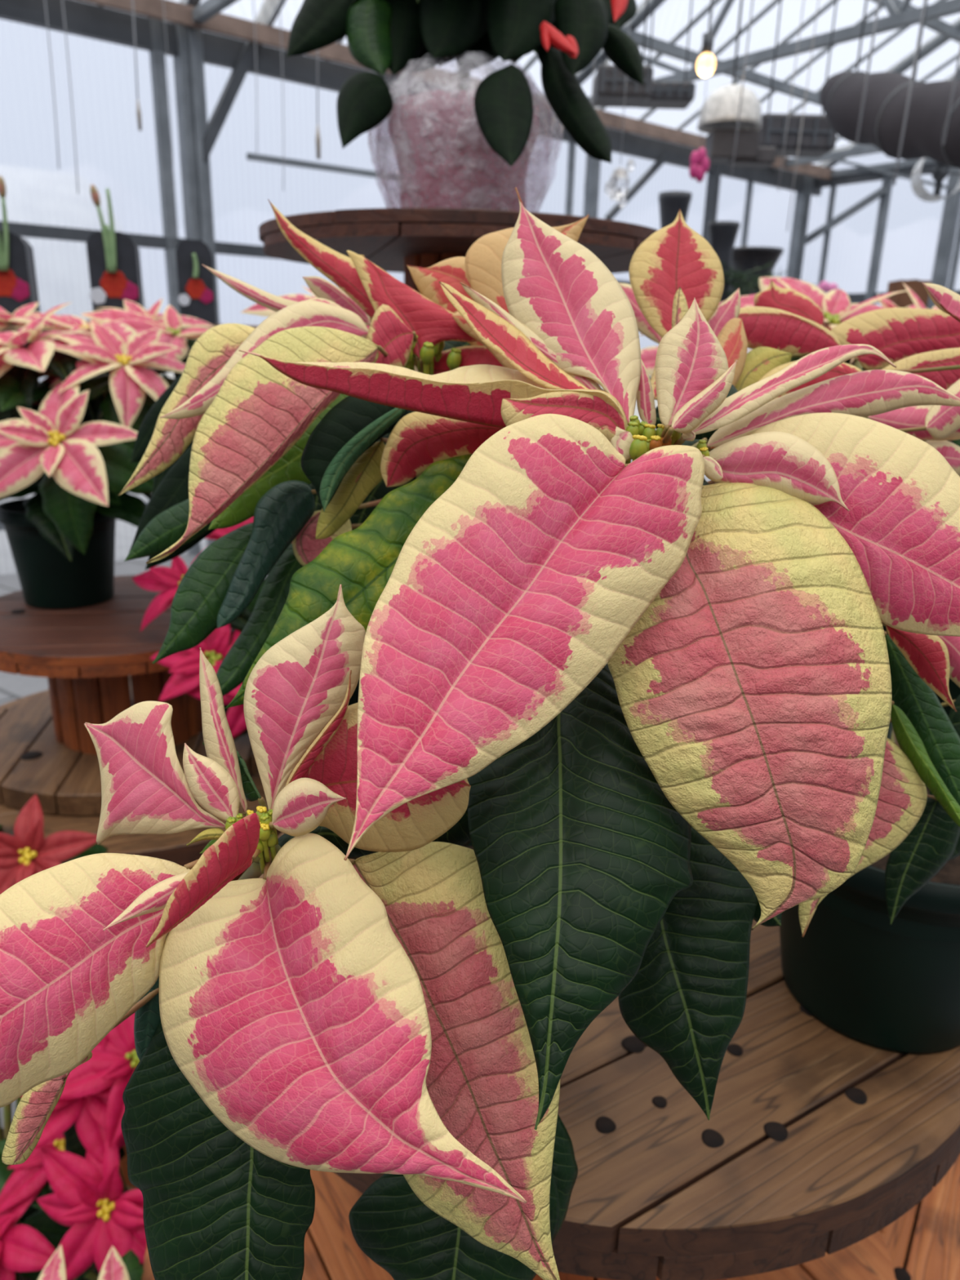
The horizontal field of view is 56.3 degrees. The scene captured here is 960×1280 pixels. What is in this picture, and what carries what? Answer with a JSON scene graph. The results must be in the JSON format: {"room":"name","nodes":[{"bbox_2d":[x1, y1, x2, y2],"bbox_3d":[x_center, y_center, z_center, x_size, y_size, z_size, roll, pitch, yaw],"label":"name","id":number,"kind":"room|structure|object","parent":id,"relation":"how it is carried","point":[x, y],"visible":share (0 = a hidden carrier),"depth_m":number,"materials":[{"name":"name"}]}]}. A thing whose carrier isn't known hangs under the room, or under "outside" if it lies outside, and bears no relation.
{"room":"greenhouse","nodes":[
{"label":"greenhouse","id":0,"kind":"room"},
{"bbox_2d":[348,677,359,705],"bbox_3d":[-0.262,0.064,1.621,0.178,0.145,0.178,2,18,0],"label":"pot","id":1,"kind":"object","parent":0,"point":[354,698],"depth_m":1.57,"materials":[{"name":"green plastic"}]},
{"bbox_2d":[0,0,835,555],"bbox_3d":[-1.322,-2.576,6.080,13.017,3.974,0.518,-12,23,-37],"label":"frame","id":2,"kind":"structure","parent":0,"point":[189,46],"depth_m":5.74,"materials":[{"name":"metal"}]},
{"bbox_2d":[0,428,928,1128],"bbox_3d":[2.002,-0.066,5.219,24.000,0.100,28.000,2,18,0],"label":"floor","id":3,"kind":"structure","parent":0,"point":[12,686],"depth_m":5.91,"materials":[{"name":"concrete"}]},
{"bbox_2d":[0,794,108,1279],"bbox_3d":[-0.639,0.652,1.200,0.259,0.886,0.314,9,19,21],"label":"poinsettia","id":4,"kind":"object","parent":3,"relation":"on","point":[24,852],"visible":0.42,"depth_m":1.12,"materials":[{"name":"red plant"}]},
{"bbox_2d":[0,1013,146,1279],"bbox_3d":[-0.492,0.779,1.173,0.384,0.670,0.282,2,18,0],"label":"poinsettia","id":5,"kind":"object","parent":3,"relation":"on","point":[79,1150],"visible":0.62,"depth_m":1.06,"materials":[{"name":"pink plant"}]},
{"bbox_2d":[37,1244,143,1279],"bbox_3d":[-0.433,0.914,0.896,0.269,0.587,0.247,-14,24,-40],"label":"poinsettia","id":6,"kind":"object","parent":3,"relation":"on","point":[126,1267],"visible":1,"depth_m":0.91,"materials":[{"name":"pink plant"}]},
{"bbox_2d":[0,320,257,333],"bbox_3d":[-1.053,-0.126,2.580,1.000,1.492,0.320,-3,19,-14],"label":"plant shelf","id":7,"kind":"object","parent":3,"relation":"on","point":[8,328],"visible":0.02,"depth_m":2.19,"materials":[{"name":"brown wood"}]},
{"bbox_2d":[0,175,40,314],"bbox_3d":[-1.194,-0.973,2.238,0.125,0.325,0.110,-3,19,-14],"label":"boxed amaryllis","id":8,"kind":"object","parent":7,"relation":"on","point":[18,279],"visible":0.99,"depth_m":2.23,"materials":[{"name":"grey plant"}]},
{"bbox_2d":[0,282,4,296],"bbox_3d":[-1.193,-0.875,2.231,0.038,0.038,0.001,-3,19,-14],"label":"flower","id":9,"kind":"object","parent":8,"relation":"on","point":[2,284],"depth_m":2.23,"materials":[{"name":"red plant"}]},
{"bbox_2d":[1,268,14,281],"bbox_3d":[-1.176,-0.904,2.226,0.038,0.038,0.001,-3,19,-14],"label":"flower","id":10,"kind":"object","parent":8,"relation":"on","point":[7,274],"depth_m":2.23,"materials":[{"name":"red plant"}]},
{"bbox_2d":[3,282,13,297],"bbox_3d":[-1.176,-0.875,2.236,0.038,0.038,0.001,-3,19,-14],"label":"flower","id":11,"kind":"object","parent":8,"relation":"on","point":[8,287],"depth_m":2.24,"materials":[{"name":"red plant"}]},
{"bbox_2d":[3,275,17,287],"bbox_3d":[-1.168,-0.890,2.233,0.038,0.038,0.001,-3,19,-14],"label":"flower","id":12,"kind":"object","parent":8,"relation":"on","point":[8,281],"depth_m":2.23,"materials":[{"name":"red plant"}]},
{"bbox_2d":[10,288,17,297],"bbox_3d":[-1.165,-0.869,2.241,0.029,0.029,0.001,-3,19,-14],"label":"flower","id":13,"kind":"object","parent":8,"relation":"on","point":[14,292],"depth_m":2.24,"materials":[{"name":"pink plant"}]},
{"bbox_2d":[13,289,24,301],"bbox_3d":[-1.155,-0.863,2.245,0.029,0.029,0.001,-3,19,-14],"label":"flower","id":14,"kind":"object","parent":8,"relation":"on","point":[19,295],"depth_m":2.25,"materials":[{"name":"pink plant"}]},
{"bbox_2d":[16,277,22,288],"bbox_3d":[-1.153,-0.888,2.237,0.029,0.029,0.001,-3,19,-14],"label":"flower","id":15,"kind":"object","parent":8,"relation":"on","point":[19,280],"depth_m":2.24,"materials":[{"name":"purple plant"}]},
{"bbox_2d":[17,280,29,290],"bbox_3d":[-1.143,-0.882,2.242,0.029,0.029,0.001,-3,19,-14],"label":"flower","id":16,"kind":"object","parent":8,"relation":"on","point":[22,285],"depth_m":2.24,"materials":[{"name":"pink plant"}]},
{"bbox_2d":[18,289,29,298],"bbox_3d":[-1.143,-0.870,2.246,0.029,0.029,0.001,-3,19,-14],"label":"flower","id":17,"kind":"object","parent":8,"relation":"on","point":[23,294],"depth_m":2.25,"materials":[{"name":"pink plant"}]},
{"bbox_2d":[85,184,144,311],"bbox_3d":[-0.918,-0.959,2.243,0.118,0.309,0.110,-3,19,-14],"label":"boxed amaryllis","id":18,"kind":"object","parent":7,"relation":"on","point":[113,259],"visible":0.95,"depth_m":2.22,"materials":[{"name":"black cardboard"}]},
{"bbox_2d":[89,293,97,300],"bbox_3d":[-0.959,-0.853,2.228,0.021,0.021,0.001,-3,19,-14],"label":"flower","id":19,"kind":"object","parent":18,"relation":"on","point":[94,296],"depth_m":2.23,"materials":[{"name":"grey plant"}]},
{"bbox_2d":[90,288,97,295],"bbox_3d":[-0.955,-0.862,2.225,0.021,0.021,0.001,-3,19,-14],"label":"flower","id":20,"kind":"object","parent":18,"relation":"on","point":[94,291],"depth_m":2.22,"materials":[{"name":"grey plant"}]},
{"bbox_2d":[93,296,100,304],"bbox_3d":[-0.953,-0.847,2.231,0.021,0.021,0.001,-3,19,-14],"label":"flower","id":21,"kind":"object","parent":18,"relation":"on","point":[96,300],"depth_m":2.23,"materials":[{"name":"grey plant"}]},
{"bbox_2d":[96,287,102,295],"bbox_3d":[-0.946,-0.864,2.227,0.021,0.021,0.001,-3,19,-14],"label":"flower","id":22,"kind":"object","parent":18,"relation":"on","point":[99,290],"depth_m":2.23,"materials":[{"name":"grey plant"}]},
{"bbox_2d":[97,296,105,303],"bbox_3d":[-0.943,-0.849,2.233,0.021,0.021,0.001,-3,19,-14],"label":"flower","id":23,"kind":"object","parent":18,"relation":"on","point":[101,300],"depth_m":2.23,"materials":[{"name":"grey plant"}]},
{"bbox_2d":[97,291,106,298],"bbox_3d":[-0.940,-0.858,2.231,0.021,0.021,0.001,-3,19,-14],"label":"flower","id":24,"kind":"object","parent":18,"relation":"on","point":[101,295],"depth_m":2.23,"materials":[{"name":"grey plant"}]},
{"bbox_2d":[99,277,114,290],"bbox_3d":[-0.925,-0.884,2.226,0.036,0.036,0.001,-3,19,-14],"label":"flower","id":25,"kind":"object","parent":18,"relation":"on","point":[105,283],"depth_m":2.23,"materials":[{"name":"red plant"}]},
{"bbox_2d":[102,271,114,283],"bbox_3d":[-0.916,-0.898,2.224,0.036,0.036,0.001,-3,19,-14],"label":"flower","id":26,"kind":"object","parent":18,"relation":"on","point":[108,276],"depth_m":2.22,"materials":[{"name":"red plant"}]},
{"bbox_2d":[104,284,115,297],"bbox_3d":[-0.917,-0.871,2.233,0.036,0.036,0.001,-3,19,-14],"label":"flower","id":27,"kind":"object","parent":18,"relation":"on","point":[109,290],"depth_m":2.23,"materials":[{"name":"red plant"}]},
{"bbox_2d":[114,284,124,297],"bbox_3d":[-0.901,-0.872,2.237,0.036,0.036,0.001,-3,19,-14],"label":"flower","id":28,"kind":"object","parent":18,"relation":"on","point":[118,288],"depth_m":2.24,"materials":[{"name":"red plant"}]},
{"bbox_2d":[113,270,124,284],"bbox_3d":[-0.900,-0.899,2.228,0.036,0.036,0.001,-3,19,-14],"label":"flower","id":29,"kind":"object","parent":18,"relation":"on","point":[118,275],"depth_m":2.23,"materials":[{"name":"red plant"}]},
{"bbox_2d":[115,278,127,288],"bbox_3d":[-0.893,-0.886,2.234,0.036,0.036,0.001,-3,19,-14],"label":"flower","id":30,"kind":"object","parent":18,"relation":"on","point":[120,283],"depth_m":2.23,"materials":[{"name":"red plant"}]},
{"bbox_2d":[120,291,128,299],"bbox_3d":[-0.890,-0.865,2.242,0.027,0.027,0.001,-3,19,-14],"label":"flower","id":31,"kind":"object","parent":18,"relation":"on","point":[124,295],"depth_m":2.24,"materials":[{"name":"pink plant"}]},
{"bbox_2d":[124,292,133,301],"bbox_3d":[-0.880,-0.859,2.246,0.027,0.027,0.001,-3,19,-14],"label":"flower","id":32,"kind":"object","parent":18,"relation":"on","point":[127,295],"depth_m":2.25,"materials":[{"name":"pink plant"}]},
{"bbox_2d":[126,280,132,291],"bbox_3d":[-0.879,-0.883,2.239,0.027,0.027,0.001,-3,19,-14],"label":"flower","id":33,"kind":"object","parent":18,"relation":"on","point":[129,283],"depth_m":2.24,"materials":[{"name":"pink plant"}]},
{"bbox_2d":[128,291,138,300],"bbox_3d":[-0.870,-0.865,2.247,0.027,0.027,0.001,-3,19,-14],"label":"flower","id":34,"kind":"object","parent":18,"relation":"on","point":[132,295],"depth_m":2.25,"materials":[{"name":"pink plant"}]},
{"bbox_2d":[128,284,137,292],"bbox_3d":[-0.869,-0.877,2.244,0.027,0.027,0.001,-3,19,-14],"label":"flower","id":35,"kind":"object","parent":18,"relation":"on","point":[132,287],"depth_m":2.24,"materials":[{"name":"pink plant"}]},
{"bbox_2d":[175,239,216,324],"bbox_3d":[-0.715,-0.898,2.257,0.087,0.194,0.107,-3,19,-14],"label":"boxed amaryllis","id":36,"kind":"object","parent":7,"relation":"on","point":[196,287],"visible":0.98,"depth_m":2.22,"materials":[{"name":"black cardboard"}]},
{"bbox_2d":[185,284,195,293],"bbox_3d":[-0.717,-0.871,2.224,0.026,0.026,0.001,-3,19,-14],"label":"flower","id":37,"kind":"object","parent":36,"relation":"on","point":[189,288],"depth_m":2.22,"materials":[{"name":"red plant"}]},
{"bbox_2d":[187,278,195,288],"bbox_3d":[-0.711,-0.881,2.222,0.026,0.026,0.001,-3,19,-14],"label":"flower","id":38,"kind":"object","parent":36,"relation":"on","point":[191,282],"depth_m":2.22,"materials":[{"name":"red plant"}]},
{"bbox_2d":[188,288,196,298],"bbox_3d":[-0.711,-0.862,2.229,0.026,0.026,0.001,-3,19,-14],"label":"flower","id":39,"kind":"object","parent":36,"relation":"on","point":[192,292],"depth_m":2.23,"materials":[{"name":"red plant"}]},
{"bbox_2d":[195,288,202,298],"bbox_3d":[-0.700,-0.862,2.232,0.026,0.026,0.001,-3,19,-14],"label":"flower","id":40,"kind":"object","parent":36,"relation":"on","point":[198,291],"depth_m":2.23,"materials":[{"name":"red plant"}]},
{"bbox_2d":[195,279,203,288],"bbox_3d":[-0.699,-0.882,2.225,0.026,0.026,0.001,-3,19,-14],"label":"flower","id":41,"kind":"object","parent":36,"relation":"on","point":[198,282],"depth_m":2.23,"materials":[{"name":"red plant"}]},
{"bbox_2d":[195,284,205,292],"bbox_3d":[-0.693,-0.872,2.230,0.026,0.026,0.001,-3,19,-14],"label":"flower","id":42,"kind":"object","parent":36,"relation":"on","point":[199,287],"depth_m":2.23,"materials":[{"name":"red plant"}]},
{"bbox_2d":[202,296,208,303],"bbox_3d":[-0.684,-0.850,2.240,0.020,0.020,0.001,-3,19,-14],"label":"flower","id":43,"kind":"object","parent":36,"relation":"on","point":[205,299],"depth_m":2.24,"materials":[{"name":"pink plant"}]},
{"bbox_2d":[205,295,213,302],"bbox_3d":[-0.677,-0.854,2.240,0.020,0.020,0.001,-3,19,-14],"label":"flower","id":44,"kind":"object","parent":36,"relation":"on","point":[208,298],"depth_m":2.24,"materials":[{"name":"pink plant"}]},
{"bbox_2d":[206,289,213,296],"bbox_3d":[-0.676,-0.863,2.237,0.020,0.020,0.001,-3,19,-14],"label":"flower","id":45,"kind":"object","parent":36,"relation":"on","point":[209,292],"depth_m":2.24,"materials":[{"name":"pink plant"}]},
{"bbox_2d":[0,675,282,1271],"bbox_3d":[-0.551,0.552,1.637,0.720,0.809,0.720,2,18,0],"label":"spool","id":46,"kind":"object","parent":3,"relation":"on","point":[172,847],"visible":0.04,"depth_m":1.23,"materials":[{"name":"brown wood"}]},
{"bbox_2d":[0,574,257,815],"bbox_3d":[-0.569,0.060,1.455,0.490,0.233,0.490,2,18,0],"label":"spool","id":47,"kind":"object","parent":46,"relation":"on","point":[87,656],"visible":0.45,"depth_m":1.34,"materials":[{"name":"brown wood"}]},
{"bbox_2d":[0,297,213,609],"bbox_3d":[-0.638,-0.298,1.407,0.534,0.476,0.653,2,18,0],"label":"poinsettia","id":48,"kind":"object","parent":47,"relation":"on","point":[68,437],"visible":0.95,"depth_m":1.25,"materials":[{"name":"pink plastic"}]},
{"bbox_2d":[0,497,115,609],"bbox_3d":[-0.669,-0.142,1.444,0.178,0.155,0.178,2,18,0],"label":"pot","id":49,"kind":"object","parent":48,"relation":"on","point":[48,580],"depth_m":1.40,"materials":[{"name":"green plastic"}]},
{"bbox_2d":[132,516,359,740],"bbox_3d":[-0.304,-0.037,1.447,0.317,0.442,0.628,6,19,15],"label":"poinsettia","id":50,"kind":"object","parent":46,"relation":"on","point":[184,664],"visible":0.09,"depth_m":1.20,"materials":[{"name":"pink plant"}]},
{"bbox_2d":[258,208,657,367],"bbox_3d":[-0.041,0.178,1.547,0.584,1.600,0.584,2,18,0],"label":"spool","id":51,"kind":"object","parent":3,"relation":"on","point":[392,239],"visible":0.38,"depth_m":1.08,"materials":[{"name":"brown wood"}]},
{"bbox_2d":[286,0,644,211],"bbox_3d":[-0.011,-0.790,1.184,0.480,0.466,0.423,2,18,0],"label":"potted plant","id":52,"kind":"object","parent":51,"relation":"on","point":[466,148],"visible":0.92,"depth_m":1.15,"materials":[{"name":"green plant"}]},
{"bbox_2d":[387,88,538,211],"bbox_3d":[-0.024,-0.653,1.255,0.207,0.158,0.205,2,18,0],"label":"pot","id":53,"kind":"object","parent":52,"relation":"on","point":[425,130],"depth_m":1.18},
{"bbox_2d":[141,1155,959,1279],"bbox_3d":[0.127,0.887,1.128,1.001,0.520,1.000,2,18,0],"label":"spool","id":54,"kind":"object","parent":3,"relation":"on","point":[923,1243],"visible":0.02,"depth_m":1.00,"materials":[{"name":"orange wood"}]},
{"bbox_2d":[258,832,959,1279],"bbox_3d":[0.104,0.451,0.928,0.680,0.430,0.680,2,18,0],"label":"spool","id":55,"kind":"object","parent":54,"relation":"on","point":[816,1139],"visible":0.3,"depth_m":0.61,"materials":[{"name":"orange wood"}]},
{"bbox_2d":[240,285,468,779],"bbox_3d":[-0.057,-0.099,0.985,0.401,0.576,0.262,2,18,0],"label":"poinsettia","id":56,"kind":"object","parent":55,"relation":"on","point":[255,309],"visible":0.07,"depth_m":0.93,"materials":[{"name":"pink plant"}]},
{"bbox_2d":[0,186,959,1279],"bbox_3d":[-0.013,0.040,0.547,0.438,0.582,0.584,-2,18,-12],"label":"poinsettia","id":57,"kind":"object","parent":55,"relation":"on","point":[662,695],"visible":1,"depth_m":0.35,"materials":[{"name":"pink plant"}]},
{"bbox_2d":[618,208,959,1054],"bbox_3d":[0.237,0.027,0.613,0.426,0.580,0.285,-15,25,-42],"label":"poinsettia","id":58,"kind":"object","parent":55,"relation":"on","point":[874,959],"visible":0.6,"depth_m":0.56,"materials":[{"name":"pink plant"}]},
{"bbox_2d":[779,786,959,1054],"bbox_3d":[0.333,0.211,0.723,0.214,0.165,0.214,2,18,0],"label":"pot","id":59,"kind":"object","parent":55,"relation":"on","point":[876,983],"depth_m":0.66,"materials":[{"name":"green plastic"}]},
{"bbox_2d":[892,726,901,749],"bbox_3d":[0.627,0.498,1.671,0.840,0.949,0.840,2,18,0],"label":"spool","id":60,"kind":"object","parent":3,"relation":"on","point":[895,737],"visible":0.02,"depth_m":1.24,"materials":[{"name":"brown wood"}]},
{"bbox_2d":[639,276,959,451],"bbox_3d":[0.391,-0.129,1.098,0.495,0.587,0.337,-7,20,-26],"label":"poinsettia","id":61,"kind":"object","parent":60,"relation":"on","point":[837,308],"visible":0.09,"depth_m":0.96,"materials":[{"name":"pink plant"}]},
{"bbox_2d":[749,294,916,635],"bbox_3d":[0.711,-0.285,1.574,0.486,0.604,0.326,2,18,0],"label":"poinsettia","id":62,"kind":"object","parent":60,"relation":"on","point":[885,302],"visible":0.02,"depth_m":1.48,"materials":[{"name":"pink plant"}]},
{"bbox_2d":[746,283,959,715],"bbox_3d":[0.560,-0.135,1.136,0.562,0.582,0.296,-5,19,-19],"label":"poinsettia","id":63,"kind":"object","parent":60,"relation":"on","point":[954,690],"visible":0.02,"depth_m":1.18,"materials":[{"name":"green plant"}]},
{"bbox_3d":[1.188,-0.468,3.648,2.200,1.595,0.700,2,18,0],"label":"bench","id":64,"kind":"object","parent":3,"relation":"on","visible":0},
{"bbox_2d":[657,191,692,228],"bbox_3d":[0.687,-1.398,3.237,0.116,0.400,0.116,2,18,0],"label":"planter","id":65,"kind":"object","parent":64,"relation":"on","point":[670,202],"visible":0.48,"depth_m":3.15,"materials":[{"name":"plastic"}]},
{"bbox_2d":[707,221,740,302],"bbox_3d":[0.869,-1.350,3.253,0.112,0.308,0.112,2,18,0],"label":"planter","id":66,"kind":"object","parent":64,"relation":"on","point":[722,235],"visible":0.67,"depth_m":3.19,"materials":[{"name":"plastic"}]},
{"bbox_2d":[729,246,783,296],"bbox_3d":[1.062,-1.400,3.516,0.216,0.250,0.216,2,18,0],"label":"planter","id":67,"kind":"object","parent":64,"relation":"on","point":[746,258],"visible":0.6,"depth_m":3.42,"materials":[{"name":"plastic"}]},
{"bbox_2d":[720,260,816,297],"bbox_3d":[0.966,-1.264,3.188,0.462,0.160,0.224,6,18,12],"label":"evergreen branches","id":68,"kind":"object","parent":64,"relation":"on","point":[735,275],"visible":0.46,"depth_m":3.19,"materials":[{"name":"green plant"}]},
{"bbox_2d":[816,280,838,293],"bbox_3d":[1.193,-1.183,3.096,0.107,0.105,0.020,2,18,0],"label":"orchid","id":69,"kind":"object","parent":64,"relation":"on","point":[824,286],"visible":0.22,"depth_m":3.08,"materials":[{"name":"pink plant"}]},
{"bbox_2d":[885,279,931,308],"bbox_3d":[1.524,-1.219,3.203,0.110,0.122,0.100,2,18,0],"label":"cardboard box","id":70,"kind":"object","parent":64,"relation":"on","point":[901,300],"visible":0.56,"depth_m":3.15,"materials":[{"name":"beige cardboard"}]},
{"bbox_2d":[97,0,959,178],"bbox_3d":[1.365,-3.734,2.203,13.030,2.166,9.034,-12,23,-37],"label":"roof trusses","id":71,"kind":"structure","parent":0,"point":[903,15],"depth_m":6.76,"materials":[{"name":"metal"}]},
{"bbox_2d":[44,0,59,168],"bbox_3d":[-2.084,-3.057,4.274,0.025,1.460,0.006,2,18,0],"label":"hanging wire","id":72,"kind":"object","parent":71,"relation":"hanging from","point":[44,0],"visible":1,"depth_m":4.38,"materials":[{"name":"grey metal"}]},
{"bbox_2d":[62,0,78,194],"bbox_3d":[-1.986,-3.008,4.250,0.025,1.619,0.006,2,18,0],"label":"wire","id":73,"kind":"object","parent":71,"relation":"hanging from","point":[62,0],"visible":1,"depth_m":4.37,"materials":[{"name":"grey metal"}]},
{"bbox_2d":[131,0,142,130],"bbox_3d":[-1.345,-3.018,3.324,0.031,2.006,0.018,2,18,0],"label":"wire","id":74,"kind":"object","parent":71,"relation":"hanging from","point":[138,110],"visible":1,"depth_m":3.58,"materials":[{"name":"grey metal"}]},
{"bbox_2d":[162,0,173,191],"bbox_3d":[-1.681,-3.168,4.784,0.023,1.399,0.004,2,18,0],"label":"wire","id":75,"kind":"object","parent":71,"relation":"hanging from","point":[162,0],"visible":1,"depth_m":4.86,"materials":[{"name":"grey metal"}]},
{"bbox_2d":[253,0,257,153],"bbox_3d":[-1.218,-3.329,4.800,0.024,1.297,0.005,2,18,0],"label":"wire","id":76,"kind":"object","parent":71,"relation":"hanging from","point":[253,0],"visible":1,"depth_m":4.88,"materials":[{"name":"grey metal"}]},
{"bbox_2d":[279,0,284,191],"bbox_3d":[-1.066,-3.245,4.759,0.024,1.561,0.005,2,18,0],"label":"wire","id":77,"kind":"object","parent":71,"relation":"hanging from","point":[279,0],"visible":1,"depth_m":4.85,"materials":[{"name":"grey metal"}]},
{"bbox_2d":[315,49,320,159],"bbox_3d":[-0.543,-2.963,2.835,0.031,2.584,0.018,2,18,0],"label":"wire","id":78,"kind":"object","parent":71,"relation":"hanging from","point":[317,134],"visible":0.9,"depth_m":3.20,"materials":[{"name":"grey metal"}]},
{"bbox_2d":[583,58,595,191],"bbox_3d":[0.507,-3.213,3.607,0.023,2.547,0.004,2,18,0],"label":"wire","id":79,"kind":"object","parent":71,"relation":"hanging from","point":[594,59],"visible":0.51,"depth_m":3.89,"materials":[{"name":"grey metal"}]},
{"bbox_2d":[604,20,635,208],"bbox_3d":[0.410,-1.575,2.517,0.084,0.667,0.080,2,18,0],"label":"hanging ornament","id":80,"kind":"object","parent":71,"relation":"hanging from","point":[617,188],"visible":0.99,"depth_m":2.58,"materials":[{"name":"glass"}]},
{"bbox_2d":[591,0,653,107],"bbox_3d":[0.749,-3.611,4.343,0.280,1.771,0.251,2,18,0],"label":"heater","id":81,"kind":"object","parent":71,"relation":"hanging from","point":[609,82],"visible":0.84,"depth_m":4.50,"materials":[{"name":"metal"}]},
{"bbox_2d":[600,66,650,93],"bbox_3d":[0.728,-2.799,4.481,0.240,0.112,0.012,2,18,0],"label":"grille","id":82,"kind":"object","parent":81,"relation":"attached to","point":[612,79],"depth_m":4.48,"materials":[{"name":"metal"}]},
{"bbox_2d":[639,0,695,109],"bbox_3d":[1.152,-3.902,5.311,0.320,1.289,0.251,2,18,0],"label":"heater","id":83,"kind":"object","parent":71,"relation":"hanging from","point":[665,95],"visible":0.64,"depth_m":5.39,"materials":[{"name":"metal"}]},
{"bbox_2d":[652,81,693,97],"bbox_3d":[1.136,-3.300,5.381,0.272,0.080,0.012,2,18,0],"label":"grille","id":84,"kind":"object","parent":83,"relation":"attached to","point":[660,89],"depth_m":5.38,"materials":[{"name":"metal"}]},
{"bbox_2d":[688,0,714,182],"bbox_3d":[0.794,-2.096,3.070,0.072,0.957,0.022,2,18,0],"label":"hanging ornament","id":85,"kind":"object","parent":71,"relation":"hanging from","point":[697,172],"visible":1,"depth_m":3.19,"materials":[{"name":"pink plastic"}]},
{"bbox_2d":[688,146,709,182],"bbox_3d":[0.783,-1.695,3.200,0.072,0.114,0.022,2,18,0],"label":"flower","id":86,"kind":"object","parent":85,"relation":"on","point":[697,172],"depth_m":3.19,"materials":[{"name":"pink plant"}]},
{"bbox_2d":[696,0,715,76],"bbox_3d":[0.887,-3.341,3.023,0.072,2.522,0.072,2,18,0],"label":"light bulb","id":87,"kind":"object","parent":71,"relation":"hanging from","point":[702,62],"visible":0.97,"depth_m":3.37,"materials":[{"name":"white glass"}]},
{"bbox_2d":[702,32,714,53],"bbox_3d":[0.858,-2.247,3.378,0.044,0.060,0.044,2,18,0],"label":"socket","id":88,"kind":"object","parent":87,"relation":"attached to","point":[706,36],"depth_m":3.36,"materials":[{"name":"metal"}]},
{"bbox_2d":[697,0,776,167],"bbox_3d":[1.233,-3.422,3.885,0.368,2.447,0.296,2,18,0],"label":"dome lamp","id":89,"kind":"object","parent":71,"relation":"hanging from","point":[721,113],"visible":0.97,"depth_m":4.16,"materials":[{"name":"metal"}]},
{"bbox_2d":[731,0,753,173],"bbox_3d":[0.947,-3.115,2.728,0.025,3.054,0.006,2,18,0],"label":"wire","id":90,"kind":"object","parent":71,"relation":"hanging from","point":[752,4],"visible":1,"depth_m":3.11,"materials":[{"name":"grey metal"}]},
{"bbox_2d":[777,0,804,191],"bbox_3d":[1.179,-3.160,2.926,0.023,3.066,0.004,2,18,0],"label":"hanging wire","id":91,"kind":"object","parent":71,"relation":"hanging from","point":[803,0],"visible":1,"depth_m":3.30,"materials":[{"name":"grey metal"}]},
{"bbox_2d":[759,0,837,157],"bbox_3d":[1.835,-3.769,4.919,0.440,1.965,0.251,2,18,0],"label":"heater","id":92,"kind":"object","parent":71,"relation":"hanging from","point":[818,138],"visible":0.76,"depth_m":5.09,"materials":[{"name":"metal"}]},
{"bbox_2d":[765,115,833,146],"bbox_3d":[1.812,-2.883,5.081,0.374,0.144,0.012,2,18,0],"label":"grille","id":93,"kind":"object","parent":92,"relation":"attached to","point":[816,131],"depth_m":5.08,"materials":[{"name":"metal"}]},
{"bbox_2d":[786,0,818,231],"bbox_3d":[1.281,-3.138,3.113,0.023,3.153,0.004,2,18,0],"label":"wire","id":94,"kind":"object","parent":71,"relation":"hanging from","point":[818,0],"visible":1,"depth_m":3.47,"materials":[{"name":"grey metal"}]},
{"bbox_2d":[855,0,880,145],"bbox_3d":[1.308,-3.160,2.511,0.027,3.164,0.008,2,18,0],"label":"wire","id":95,"kind":"object","parent":71,"relation":"hanging from","point":[878,1],"visible":1,"depth_m":2.93,"materials":[{"name":"grey metal"}]},
{"bbox_2d":[819,0,959,168],"bbox_3d":[1.891,-3.422,3.405,0.295,3.161,1.490,-3,18,-12],"label":"ventilation duct","id":96,"kind":"object","parent":71,"relation":"hanging from","point":[841,95],"visible":0.95,"depth_m":3.79,"materials":[{"name":"metal"}]},
{"bbox_2d":[893,0,926,185],"bbox_3d":[1.436,-3.110,2.484,0.027,3.342,0.008,2,18,0],"label":"wire","id":97,"kind":"object","parent":71,"relation":"hanging from","point":[925,1],"visible":1,"depth_m":2.91,"materials":[{"name":"grey metal"}]},
{"bbox_2d":[911,62,959,202],"bbox_3d":[2.591,-3.685,4.631,0.268,2.562,0.235,5,18,11],"label":"fan","id":98,"kind":"object","parent":71,"relation":"hanging from","point":[940,172],"visible":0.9,"depth_m":5.01,"materials":[{"name":"grey metal"}]},
{"bbox_2d":[942,48,959,144],"bbox_3d":[1.599,-3.171,2.508,0.027,3.186,0.008,2,18,0],"label":"wire","id":99,"kind":"object","parent":71,"relation":"hanging from","point":[958,57],"visible":1,"depth_m":2.96,"materials":[{"name":"grey metal"}]},
{"bbox_2d":[804,142,959,309],"bbox_3d":[6.370,-3.279,6.556,0.150,5.400,9.000,-12,23,-37],"label":"metal frame","id":100,"kind":"structure","parent":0,"point":[951,210],"depth_m":9.15,"materials":[{"name":"metal"}]},
{"label":"outside","id":101,"kind":"structure","parent":0,"visible":0},
{"bbox_2d":[161,372,657,422],"bbox_3d":[0.441,-16.823,57.620,320.000,0.100,280.000,2,18,0],"label":"gravel yard","id":102,"kind":"structure","parent":101,"point":[171,375],"depth_m":32.62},
{"bbox_2d":[0,164,161,382],"bbox_3d":[-9.902,-4.057,10.876,9.600,4.000,7.000,-12,23,-37],"label":"house","id":103,"kind":"structure","parent":102,"relation":"on","point":[33,196],"depth_m":11.12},
{"bbox_2d":[55,163,959,353],"bbox_3d":[20.531,-25.441,60.516,137.467,15.497,64.342,2,18,0],"label":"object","id":104,"kind":"structure","parent":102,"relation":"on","point":[908,251],"depth_m":73.16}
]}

